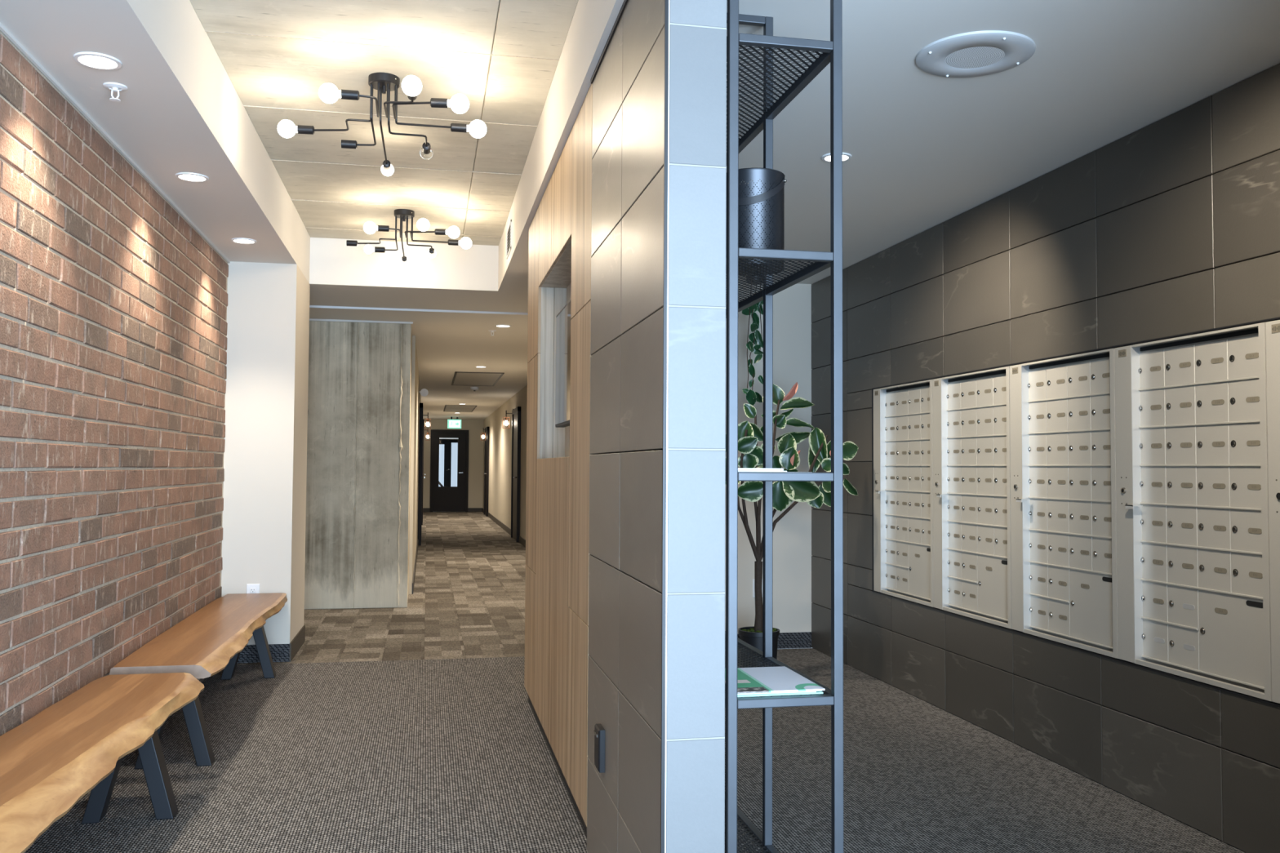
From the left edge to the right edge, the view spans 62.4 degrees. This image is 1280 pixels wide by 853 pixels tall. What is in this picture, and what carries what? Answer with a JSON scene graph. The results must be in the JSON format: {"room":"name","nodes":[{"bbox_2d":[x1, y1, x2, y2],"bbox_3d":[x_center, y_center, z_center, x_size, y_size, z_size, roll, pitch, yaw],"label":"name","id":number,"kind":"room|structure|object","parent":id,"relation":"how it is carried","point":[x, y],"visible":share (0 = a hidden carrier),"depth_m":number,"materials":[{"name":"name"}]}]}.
{"room":"apartment building lobby","nodes":[
{"label":"apartment building lobby","id":0,"kind":"room"},
{"bbox_2d":[0,30,228,839],"bbox_3d":[-1.678,0.004,1.693,0.278,2.561,9.300,1,-2,-11],"label":"wall","id":1,"kind":"structure","parent":0,"point":[113,325],"depth_m":3.76,"materials":[{"name":"brick"}]},
{"bbox_2d":[0,22,230,262],"bbox_3d":[-1.560,-1.147,1.882,0.010,0.011,9.020,1,-2,-11],"label":"trim","id":2,"kind":"structure","parent":1,"relation":"attached to","point":[2,28],"depth_m":3.75,"materials":[{"name":"white paint"}]},
{"bbox_2d":[221,261,310,644],"bbox_3d":[-2.478,0.218,6.626,0.663,2.384,0.733,1,-2,-11],"label":"wall","id":3,"kind":"structure","parent":0,"point":[268,335],"depth_m":6.31,"materials":[{"name":"beige paint"}]},
{"bbox_2d":[246,583,259,593],"bbox_3d":[-2.294,0.993,6.256,0.074,0.120,0.008,1,-2,-11],"label":"wall outlet","id":4,"kind":"object","parent":3,"relation":"attached to","point":[251,588],"visible":0.52,"depth_m":6.25,"materials":[{"name":"white plastic"}]},
{"bbox_2d":[249,587,256,592],"bbox_3d":[-2.293,0.971,6.254,0.034,0.028,0.003,1,-2,-11],"label":"socket","id":5,"kind":"object","parent":4,"relation":"attached to","point":[251,589],"depth_m":6.25,"materials":[{"name":"white plastic"}]},
{"bbox_2d":[237,644,289,663],"bbox_3d":[-2.275,1.345,6.245,0.388,0.105,0.010,1,-2,-11],"label":"baseboard","id":6,"kind":"structure","parent":3,"relation":"attached to","point":[279,652],"depth_m":6.26,"materials":[{"name":"grey carpet"}]},
{"bbox_2d":[288,625,305,662],"bbox_3d":[-2.154,1.361,6.643,0.009,0.110,0.743,1,-2,-11],"label":"baseboard","id":7,"kind":"structure","parent":3,"relation":"attached to","point":[299,640],"depth_m":6.59,"materials":[{"name":"brown carpet"}]},
{"bbox_2d":[304,320,412,609],"bbox_3d":[-3.208,0.247,8.971,2.457,2.500,0.937,1,-2,-11],"label":"wall","id":8,"kind":"structure","parent":0,"point":[357,522],"depth_m":8.69,"materials":[{"name":"grey concrete"}]},
{"bbox_2d":[309,318,413,324],"bbox_3d":[-2.310,-0.876,8.721,0.850,0.031,0.024,1,-2,-11],"label":"trim","id":9,"kind":"structure","parent":8,"relation":"attached to","point":[310,319],"depth_m":8.71,"materials":[{"name":"white paint"}]},
{"bbox_2d":[189,0,577,245],"bbox_3d":[-0.977,-1.447,4.140,1.280,0.144,6.290,1,-2,-11],"label":"ceiling slab","id":10,"kind":"structure","parent":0,"point":[503,55],"depth_m":4.35,"materials":[{"name":"concrete"}]},
{"bbox_2d":[277,71,486,176],"bbox_3d":[-1.060,-1.271,4.256,0.699,0.206,1.102,2,-3,-41],"label":"chandelier","id":11,"kind":"object","parent":10,"relation":"hanging from","point":[411,85],"visible":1,"depth_m":4.16,"materials":[{"name":"black metal"}]},
{"bbox_2d":[297,124,314,134],"bbox_3d":[-1.356,-1.205,4.286,0.065,0.034,0.038,1,-2,-11],"label":"socket","id":12,"kind":"object","parent":11,"relation":"attached to","point":[301,129],"depth_m":4.27,"materials":[{"name":"black metal"}]},
{"bbox_2d":[341,139,357,148],"bbox_3d":[-1.233,-1.197,4.477,0.065,0.034,0.036,1,-2,-11],"label":"socket","id":13,"kind":"object","parent":11,"relation":"attached to","point":[345,144],"depth_m":4.46,"materials":[{"name":"black metal"}]},
{"bbox_2d":[341,88,359,100],"bbox_3d":[-1.064,-1.219,3.880,0.064,0.034,0.035,1,-2,-11],"label":"socket","id":14,"kind":"object","parent":11,"relation":"attached to","point":[345,94],"depth_m":3.87,"materials":[{"name":"black metal"}]},
{"bbox_2d":[382,160,391,171],"bbox_3d":[-1.148,-1.184,4.788,0.035,0.034,0.064,1,-2,-11],"label":"socket","id":15,"kind":"object","parent":11,"relation":"attached to","point":[386,166],"depth_m":4.76,"materials":[{"name":"black metal"}]},
{"bbox_2d":[407,94,417,100],"bbox_3d":[-0.833,-1.218,3.858,0.035,0.034,0.064,1,-2,-11],"label":"socket","id":16,"kind":"object","parent":11,"relation":"attached to","point":[412,98],"depth_m":3.87,"materials":[{"name":"black metal"}]},
{"bbox_2d":[422,142,431,154],"bbox_3d":[-0.915,-1.193,4.523,0.035,0.034,0.064,1,-2,-11],"label":"socket","id":17,"kind":"object","parent":11,"relation":"attached to","point":[426,149],"depth_m":4.50,"materials":[{"name":"black metal"}]},
{"bbox_2d":[430,97,448,107],"bbox_3d":[-0.753,-1.214,3.961,0.064,0.035,0.035,1,-2,-6],"label":"socket","id":18,"kind":"object","parent":11,"relation":"attached to","point":[434,102],"depth_m":3.95,"materials":[{"name":"black metal"}]},
{"bbox_2d":[450,122,466,132],"bbox_3d":[-0.730,-1.203,4.249,0.064,0.034,0.035,1,-2,-11],"label":"socket","id":19,"kind":"object","parent":11,"relation":"attached to","point":[456,127],"depth_m":4.24,"materials":[{"name":"black metal"}]},
{"bbox_2d":[346,208,471,266],"bbox_3d":[-1.467,-1.189,6.436,0.699,0.206,1.102,2,-3,-41],"label":"chandelier","id":20,"kind":"object","parent":10,"relation":"hanging from","point":[423,224],"visible":1,"depth_m":6.33,"materials":[{"name":"black"}]},
{"bbox_2d":[346,240,357,246],"bbox_3d":[-1.763,-1.123,6.465,0.065,0.034,0.038,1,-2,-11],"label":"socket","id":21,"kind":"object","parent":20,"relation":"attached to","point":[348,242],"depth_m":6.45,"materials":[{"name":"black metal"}]},
{"bbox_2d":[374,246,385,253],"bbox_3d":[-1.640,-1.115,6.656,0.065,0.034,0.036,1,-2,-11],"label":"socket","id":22,"kind":"object","parent":20,"relation":"attached to","point":[377,249],"depth_m":6.64,"materials":[{"name":"black metal"}]},
{"bbox_2d":[377,225,389,231],"bbox_3d":[-1.472,-1.137,6.059,0.064,0.034,0.035,1,-2,-11],"label":"socket","id":23,"kind":"object","parent":20,"relation":"attached to","point":[380,228],"depth_m":6.05,"materials":[{"name":"black metal"}]},
{"bbox_2d":[401,256,407,262],"bbox_3d":[-1.555,-1.102,6.968,0.035,0.034,0.064,1,-2,-11],"label":"socket","id":24,"kind":"object","parent":20,"relation":"attached to","point":[403,260],"depth_m":6.94,"materials":[{"name":"black metal"}]},
{"bbox_2d":[428,248,434,255],"bbox_3d":[-1.322,-1.111,6.702,0.035,0.034,0.064,1,-2,-11],"label":"socket","id":25,"kind":"object","parent":20,"relation":"attached to","point":[431,252],"depth_m":6.68,"materials":[{"name":"black metal"}]},
{"bbox_2d":[434,228,446,235],"bbox_3d":[-1.161,-1.132,6.140,0.064,0.035,0.035,1,-2,-6],"label":"socket","id":26,"kind":"object","parent":20,"relation":"attached to","point":[437,231],"depth_m":6.13,"materials":[{"name":"black metal"}]},
{"bbox_2d":[448,239,458,245],"bbox_3d":[-1.137,-1.121,6.428,0.064,0.034,0.035,1,-2,-11],"label":"socket","id":27,"kind":"object","parent":20,"relation":"attached to","point":[451,242],"depth_m":6.41,"materials":[{"name":"black metal"}]},
{"bbox_2d":[408,335,421,594],"bbox_3d":[-3.995,0.616,18.618,0.230,2.500,18.300,1,-2,-11],"label":"wall","id":28,"kind":"structure","parent":0,"point":[415,395],"depth_m":9.92,"materials":[{"name":"beige paint"}]},
{"bbox_2d":[411,538,418,594],"bbox_3d":[-3.814,1.803,18.252,0.012,0.100,17.600,1,-2,-11],"label":"baseboard","id":29,"kind":"structure","parent":28,"relation":"attached to","point":[416,553],"depth_m":11.19,"materials":[{"name":"grey"}]},
{"bbox_2d":[417,403,424,545],"bbox_3d":[-3.325,0.722,16.095,0.091,2.100,1.100,1,-2,-11],"label":"door","id":30,"kind":"structure","parent":28,"relation":"in","point":[420,428],"depth_m":15.55,"materials":[{"name":"black"}]},
{"bbox_2d":[421,419,425,524],"bbox_3d":[-4.412,0.924,21.483,0.091,2.100,1.100,1,-2,-11],"label":"door","id":31,"kind":"structure","parent":28,"relation":"in","point":[423,474],"depth_m":20.95,"materials":[{"name":"black wood"}]},
{"bbox_2d":[418,388,428,396],"bbox_3d":[-3.013,-0.471,14.711,0.125,0.109,0.091,1,-2,-11],"label":"emergency light","id":32,"kind":"object","parent":28,"relation":"attached to","point":[424,392],"visible":1,"depth_m":14.68,"materials":[{"name":"white plastic"}]},
{"bbox_2d":[422,412,431,429],"bbox_3d":[-3.839,-0.116,18.932,0.181,0.333,0.112,1,-2,-11],"label":"wall sconce","id":33,"kind":"object","parent":28,"relation":"attached to","point":[428,419],"visible":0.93,"depth_m":18.92,"materials":[{"name":"black"}]},
{"bbox_2d":[425,427,430,440],"bbox_3d":[-5.240,0.176,25.887,0.186,0.333,0.112,1,-2,-11],"label":"wall sconce","id":34,"kind":"object","parent":28,"relation":"attached to","point":[427,436],"visible":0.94,"depth_m":25.87,"materials":[{"name":"black"}]},
{"bbox_2d":[422,418,483,507],"bbox_3d":[-4.829,0.941,27.145,1.970,2.500,0.160,1,-2,-11],"label":"wall","id":35,"kind":"structure","parent":0,"point":[475,427],"depth_m":27.16,"materials":[{"name":"beige paint"}]},
{"bbox_2d":[429,429,468,511],"bbox_3d":[-4.888,1.138,27.072,0.960,2.100,0.145,1,-2,-11],"label":"door","id":36,"kind":"structure","parent":35,"relation":"in","point":[442,499],"depth_m":27.05,"materials":[{"name":"black wood"}]},
{"bbox_2d":[422,507,482,511],"bbox_3d":[-4.804,2.137,27.018,1.540,0.100,0.012,1,-2,-11],"label":"baseboard","id":37,"kind":"structure","parent":35,"relation":"attached to","point":[424,509],"depth_m":27.11,"materials":[{"name":"grey"}]},
{"bbox_2d":[482,384,527,540],"bbox_3d":[-1.959,0.580,17.397,0.200,2.500,21.500,1,-2,-11],"label":"wall","id":38,"kind":"structure","parent":0,"point":[500,438],"depth_m":19.69,"materials":[{"name":"beige paint"}]},
{"bbox_2d":[309,305,528,315],"bbox_3d":[-2.217,-0.908,8.083,4.020,0.016,0.015,1,-2,-11],"label":"trim","id":39,"kind":"structure","parent":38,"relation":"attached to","point":[310,306],"depth_m":8.18,"materials":[{"name":"white plastic"}]},
{"bbox_2d":[480,429,486,440],"bbox_3d":[-3.691,0.168,25.076,0.176,0.333,0.112,1,-2,-11],"label":"wall sconce","id":40,"kind":"object","parent":38,"relation":"attached to","point":[482,436],"visible":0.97,"depth_m":25.05,"materials":[{"name":"black"}]},
{"bbox_2d":[484,426,488,516],"bbox_3d":[-3.684,1.072,25.197,0.091,2.100,1.100,1,-2,-11],"label":"door","id":41,"kind":"structure","parent":38,"relation":"in","point":[486,442],"depth_m":24.73,"materials":[{"name":"black wood"}]},
{"bbox_2d":[482,507,525,547],"bbox_3d":[-2.000,1.765,16.987,0.012,0.100,20.800,1,-2,-11],"label":"baseboard","id":42,"kind":"structure","parent":38,"relation":"attached to","point":[522,540],"depth_m":19.50,"materials":[{"name":"grey"}]},
{"bbox_2d":[502,408,513,428],"bbox_3d":[-2.228,-0.134,17.829,0.176,0.333,0.112,1,-2,-11],"label":"wall sconce","id":43,"kind":"object","parent":38,"relation":"attached to","point":[505,417],"visible":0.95,"depth_m":17.81,"materials":[{"name":"black"}]},
{"bbox_2d":[511,406,520,542],"bbox_3d":[-2.009,0.760,16.895,0.091,2.100,1.150,1,-2,-11],"label":"door","id":44,"kind":"structure","parent":38,"relation":"in","point":[516,413],"depth_m":16.78,"materials":[{"name":"black wood"}]},
{"bbox_2d":[524,0,726,852],"bbox_3d":[-0.193,0.122,3.801,0.143,2.383,3.157,1,-2,-11],"label":"wall","id":45,"kind":"structure","parent":0,"point":[625,584],"depth_m":2.53,"materials":[{"name":"grey tile"}]},
{"bbox_2d":[528,695,586,835],"bbox_3d":[-0.350,1.297,4.258,0.004,0.070,2.104,1,-2,-11],"label":"baseboard","id":46,"kind":"structure","parent":45,"relation":"attached to","point":[571,795],"depth_m":4.01,"materials":[{"name":"black wood"}]},
{"bbox_2d":[555,299,571,427],"bbox_3d":[-0.259,-0.265,4.304,0.062,0.505,0.915,1,-2,-11],"label":"window","id":47,"kind":"structure","parent":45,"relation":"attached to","point":[563,319],"depth_m":4.47,"materials":[{"name":"black"}]},
{"bbox_2d":[593,724,604,773],"bbox_3d":[-0.114,0.898,2.949,0.020,0.116,0.076,1,-2,-11],"label":"outlet cover","id":48,"kind":"object","parent":45,"relation":"attached to","point":[599,731],"visible":1,"depth_m":2.91,"materials":[{"name":"black plastic"}]},
{"bbox_2d":[591,0,628,83],"bbox_3d":[-0.050,-1.101,2.801,0.005,0.014,1.038,1,-2,-11],"label":"trim","id":49,"kind":"structure","parent":45,"relation":"attached to","point":[624,5],"depth_m":2.97,"materials":[{"name":"black"}]},
{"bbox_2d":[24,511,1246,852],"bbox_3d":[-2.483,1.702,12.604,5.350,0.121,30.600,1,-2,-11],"label":"floor","id":50,"kind":"structure","parent":0,"point":[443,755],"depth_m":4.12,"materials":[{"name":"grey carpet"}]},
{"bbox_2d":[0,672,204,852],"bbox_3d":[-1.541,1.059,2.679,0.409,0.410,2.335,1,-2,-11],"label":"bench","id":51,"kind":"object","parent":50,"relation":"on","point":[77,745],"visible":1,"depth_m":2.99,"materials":[{"name":"brown wood"}]},
{"bbox_2d":[109,592,287,769],"bbox_3d":[-2.034,1.150,5.102,0.403,0.410,2.315,1,-2,-11],"label":"bench","id":52,"kind":"object","parent":50,"relation":"on","point":[210,641],"visible":0.95,"depth_m":4.56,"materials":[{"name":"brown wood"}]},
{"bbox_2d":[724,0,843,852],"bbox_3d":[0.220,0.086,2.791,0.262,2.382,1.008,1,-2,-11],"label":"shelf unit","id":53,"kind":"object","parent":50,"relation":"on","point":[831,51],"visible":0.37,"depth_m":2.33,"materials":[{"name":"grey metal"}]},
{"bbox_2d":[737,167,786,275],"bbox_3d":[0.275,-0.494,2.569,0.156,0.231,0.156,1,-2,-11],"label":"metal canister","id":54,"kind":"object","parent":53,"relation":"on","point":[755,197],"visible":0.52,"depth_m":2.50,"materials":[{"name":"black metal"}]},
{"bbox_2d":[724,688,822,697],"bbox_3d":[0.279,0.591,2.435,0.200,0.004,0.260,1,-2,-12],"label":"flyer","id":55,"kind":"object","parent":53,"relation":"on","point":[816,692],"visible":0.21,"depth_m":2.31,"materials":[{"name":"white paper"}]},
{"bbox_2d":[724,686,816,694],"bbox_3d":[0.272,0.588,2.438,0.190,0.004,0.256,1,-2,-11],"label":"flyer","id":56,"kind":"object","parent":55,"relation":"on","point":[725,686],"visible":0.14,"depth_m":2.32,"materials":[{"name":"white paper"}]},
{"bbox_2d":[724,684,822,694],"bbox_3d":[0.279,0.583,2.426,0.196,0.004,0.254,1,-2,-11],"label":"flyer","id":57,"kind":"object","parent":56,"relation":"on","point":[725,685],"visible":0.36,"depth_m":2.30,"materials":[{"name":"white paper"}]},
{"bbox_2d":[724,666,825,693],"bbox_3d":[0.281,0.579,2.420,0.200,0.003,0.264,1,-2,-11],"label":"flyer","id":58,"kind":"object","parent":57,"relation":"on","point":[760,679],"visible":0.79,"depth_m":2.39,"materials":[{"name":"white paper"}]},
{"bbox_2d":[772,471,808,472],"bbox_3d":[0.266,0.107,2.479,0.182,0.001,0.280,1,-2,-13],"label":"paper","id":59,"kind":"object","parent":53,"relation":"on","point":[772,472],"visible":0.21,"depth_m":2.35,"materials":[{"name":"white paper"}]},
{"bbox_2d":[737,471,786,471],"bbox_3d":[0.240,0.104,2.466,0.126,0.003,0.275,1,-2,-10],"label":"paper","id":60,"kind":"object","parent":59,"relation":"on","point":[738,471],"visible":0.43,"depth_m":2.33,"materials":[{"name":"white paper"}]},
{"bbox_2d":[737,467,783,471],"bbox_3d":[0.235,0.100,2.459,0.113,0.005,0.268,1,-2,-12],"label":"paper","id":61,"kind":"object","parent":60,"relation":"on","point":[739,468],"visible":0.57,"depth_m":2.33,"materials":[{"name":"white paper"}]},
{"bbox_2d":[725,382,857,667],"bbox_3d":[0.839,0.575,5.871,0.855,1.650,0.322,1,-2,-11],"label":"potted plant","id":62,"kind":"object","parent":50,"relation":"on","point":[748,433],"visible":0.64,"depth_m":5.83,"materials":[{"name":"green plant"}]},
{"bbox_2d":[0,0,1279,420],"bbox_3d":[-2.517,-0.960,12.697,5.450,0.473,30.600,1,-2,-11],"label":"ceiling","id":63,"kind":"structure","parent":0,"point":[926,149],"depth_m":3.73,"materials":[{"name":"white paint"}]},
{"bbox_2d":[73,51,122,70],"bbox_3d":[-1.632,-1.099,3.178,0.132,0.006,0.132,1,-2,-11],"label":"recessed light","id":64,"kind":"object","parent":63,"relation":"in","point":[91,60],"visible":1,"depth_m":3.17,"materials":[{"name":"white plastic"}]},
{"bbox_2d":[102,82,127,102],"bbox_3d":[-1.687,-1.071,3.393,0.072,0.047,0.072,1,-2,-11],"label":"sprinkler","id":65,"kind":"object","parent":63,"relation":"attached to","point":[113,86],"visible":1,"depth_m":3.39,"materials":[{"name":"white plastic"}]},
{"bbox_2d":[175,172,208,182],"bbox_3d":[-1.889,-1.051,4.454,0.132,0.006,0.132,1,-2,-11],"label":"recessed light","id":66,"kind":"object","parent":63,"relation":"in","point":[188,176],"visible":1,"depth_m":4.45,"materials":[{"name":"white plastic"}]},
{"bbox_2d":[231,237,257,244],"bbox_3d":[-2.143,-1.004,5.713,0.132,0.006,0.132,1,-2,-11],"label":"recessed light","id":67,"kind":"object","parent":63,"relation":"in","point":[239,240],"visible":1,"depth_m":5.71,"materials":[{"name":"white plastic"}]},
{"bbox_2d":[447,417,461,428],"bbox_3d":[-4.509,-0.092,25.650,0.330,0.282,0.052,1,-2,-11],"label":"exit sign","id":68,"kind":"object","parent":63,"relation":"hanging from","point":[451,424],"visible":1,"depth_m":25.63,"materials":[{"name":"white"}]},
{"bbox_2d":[443,404,476,412],"bbox_3d":[-3.749,-0.369,21.920,0.620,0.008,2.400,1,-2,-11],"label":"access hatch","id":69,"kind":"object","parent":63,"relation":"attached to","point":[458,408],"visible":1,"depth_m":21.82,"materials":[{"name":"grey"}]},
{"bbox_2d":[470,386,479,391],"bbox_3d":[-2.499,-0.565,15.953,0.130,0.064,0.130,1,-2,-11],"label":"smoke detector","id":70,"kind":"object","parent":63,"relation":"attached to","point":[474,388],"visible":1,"depth_m":15.91,"materials":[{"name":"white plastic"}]},
{"bbox_2d":[451,371,504,386],"bbox_3d":[-2.257,-0.647,14.524,0.620,0.008,2.200,1,-2,-11],"label":"access hatch","id":71,"kind":"object","parent":63,"relation":"attached to","point":[472,379],"visible":1,"depth_m":14.34,"materials":[{"name":"grey"}]},
{"bbox_2d":[494,324,511,327],"bbox_3d":[-1.164,-0.856,8.985,0.138,0.006,0.138,1,-2,-11],"label":"recessed light","id":72,"kind":"object","parent":63,"relation":"in","point":[499,326],"visible":1,"depth_m":8.99,"materials":[{"name":"white plastic"}]},
{"bbox_2d":[506,219,511,259],"bbox_3d":[-0.785,-1.119,6.325,0.006,0.172,0.320,1,-2,-11],"label":"ceiling vent","id":73,"kind":"object","parent":63,"relation":"in","point":[508,247],"visible":1,"depth_m":6.30,"materials":[{"name":"white plastic"}]},
{"bbox_2d":[742,275,763,405],"bbox_3d":[0.680,-0.521,6.282,0.144,0.894,0.132,1,-2,-11],"label":"vine","id":74,"kind":"object","parent":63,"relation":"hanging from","point":[752,397],"visible":0.71,"depth_m":6.27,"materials":[{"name":"green"}]},
{"bbox_2d":[821,152,851,162],"bbox_3d":[0.766,-1.049,4.118,0.118,0.006,0.118,1,-2,-11],"label":"recessed light","id":75,"kind":"object","parent":63,"relation":"in","point":[826,157],"visible":0.59,"depth_m":4.11,"materials":[{"name":"white plastic"}]},
{"bbox_2d":[915,30,1035,77],"bbox_3d":[0.980,-1.083,3.092,0.336,0.016,0.336,1,-2,-11],"label":"ceiling speaker","id":76,"kind":"object","parent":63,"relation":"attached to","point":[986,52],"visible":1,"depth_m":3.06,"materials":[{"name":"white metal"}]},
{"bbox_2d":[945,46,1004,68],"bbox_3d":[0.980,-1.080,3.091,0.167,0.001,0.167,1,-2,-11],"label":"grille","id":77,"kind":"object","parent":76,"relation":"attached to","point":[957,57],"depth_m":3.09,"materials":[{"name":"white metal"}]},
{"bbox_2d":[724,280,813,632],"bbox_3d":[0.277,0.183,6.822,1.960,2.500,0.130,1,-2,-11],"label":"wall","id":78,"kind":"structure","parent":0,"point":[792,602],"depth_m":6.88,"materials":[{"name":"beige paint"}]},
{"bbox_2d":[752,578,762,597],"bbox_3d":[0.764,1.045,6.818,0.074,0.120,0.008,1,-2,-11],"label":"wall outlet","id":79,"kind":"object","parent":78,"relation":"attached to","point":[753,591],"visible":0.06,"depth_m":6.81,"materials":[{"name":"white plastic"}]},
{"bbox_2d":[724,631,811,648],"bbox_3d":[0.219,1.378,6.694,1.828,0.102,0.010,1,-2,-11],"label":"baseboard","id":80,"kind":"structure","parent":78,"relation":"attached to","point":[785,640],"depth_m":6.85,"materials":[{"name":"grey carpet"}]},
{"bbox_2d":[811,62,1279,852],"bbox_3d":[2.133,0.032,2.624,0.282,2.500,9.100,1,-2,-11],"label":"wall","id":81,"kind":"structure","parent":0,"point":[1171,226],"depth_m":4.09,"materials":[{"name":"grey tile"}]},
{"bbox_2d":[873,379,933,607],"bbox_3d":[1.398,0.343,5.598,0.078,1.131,0.712,1,-2,-11],"label":"mailboxes","id":82,"kind":"object","parent":81,"relation":"attached to","point":[903,441],"visible":0.98,"depth_m":5.63,"materials":[{"name":"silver metal"}]},
{"bbox_2d":[932,366,1011,629],"bbox_3d":[1.538,0.317,4.901,0.078,1.131,0.712,1,-2,-11],"label":"mailboxes","id":83,"kind":"object","parent":81,"relation":"attached to","point":[972,558],"visible":0.99,"depth_m":4.92,"materials":[{"name":"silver metal"}]},
{"bbox_2d":[1009,348,1118,658],"bbox_3d":[1.679,0.291,4.203,0.078,1.131,0.712,1,-2,-11],"label":"mailboxes","id":84,"kind":"object","parent":81,"relation":"attached to","point":[1063,436],"visible":0.98,"depth_m":4.21,"materials":[{"name":"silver metal"}]},
{"bbox_2d":[871,316,1279,706],"bbox_3d":[1.747,0.278,3.849,0.024,1.148,4.311,1,-2,-11],"label":"trim","id":85,"kind":"structure","parent":81,"relation":"attached to","point":[1278,317],"depth_m":4.10,"materials":[{"name":"silver metal"}]},
{"bbox_2d":[1114,322,1271,701],"bbox_3d":[1.820,0.265,3.506,0.078,1.131,0.712,1,-2,-11],"label":"mailboxes","id":86,"kind":"object","parent":81,"relation":"attached to","point":[1193,565],"visible":1,"depth_m":3.49,"materials":[{"name":"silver metal"}]},
{"bbox_2d":[1265,320,1279,703],"bbox_3d":[1.960,0.238,2.808,0.078,1.131,0.712,1,-2,-11],"label":"mailboxes","id":87,"kind":"object","parent":81,"relation":"attached to","point":[1273,327],"visible":1,"depth_m":3.13,"materials":[{"name":"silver metal"}]},
{"bbox_3d":[-5.140,1.042,28.508,1.800,2.600,2.640,1,-2,-11],"label":"wall","id":88,"kind":"structure","parent":0,"visible":0},
{"bbox_2d":[438,440,457,486],"bbox_3d":[-5.307,1.130,29.511,1.230,2.300,0.122,1,-2,-11],"label":"door","id":89,"kind":"structure","parent":88,"relation":"in","point":[447,443],"depth_m":29.50,"materials":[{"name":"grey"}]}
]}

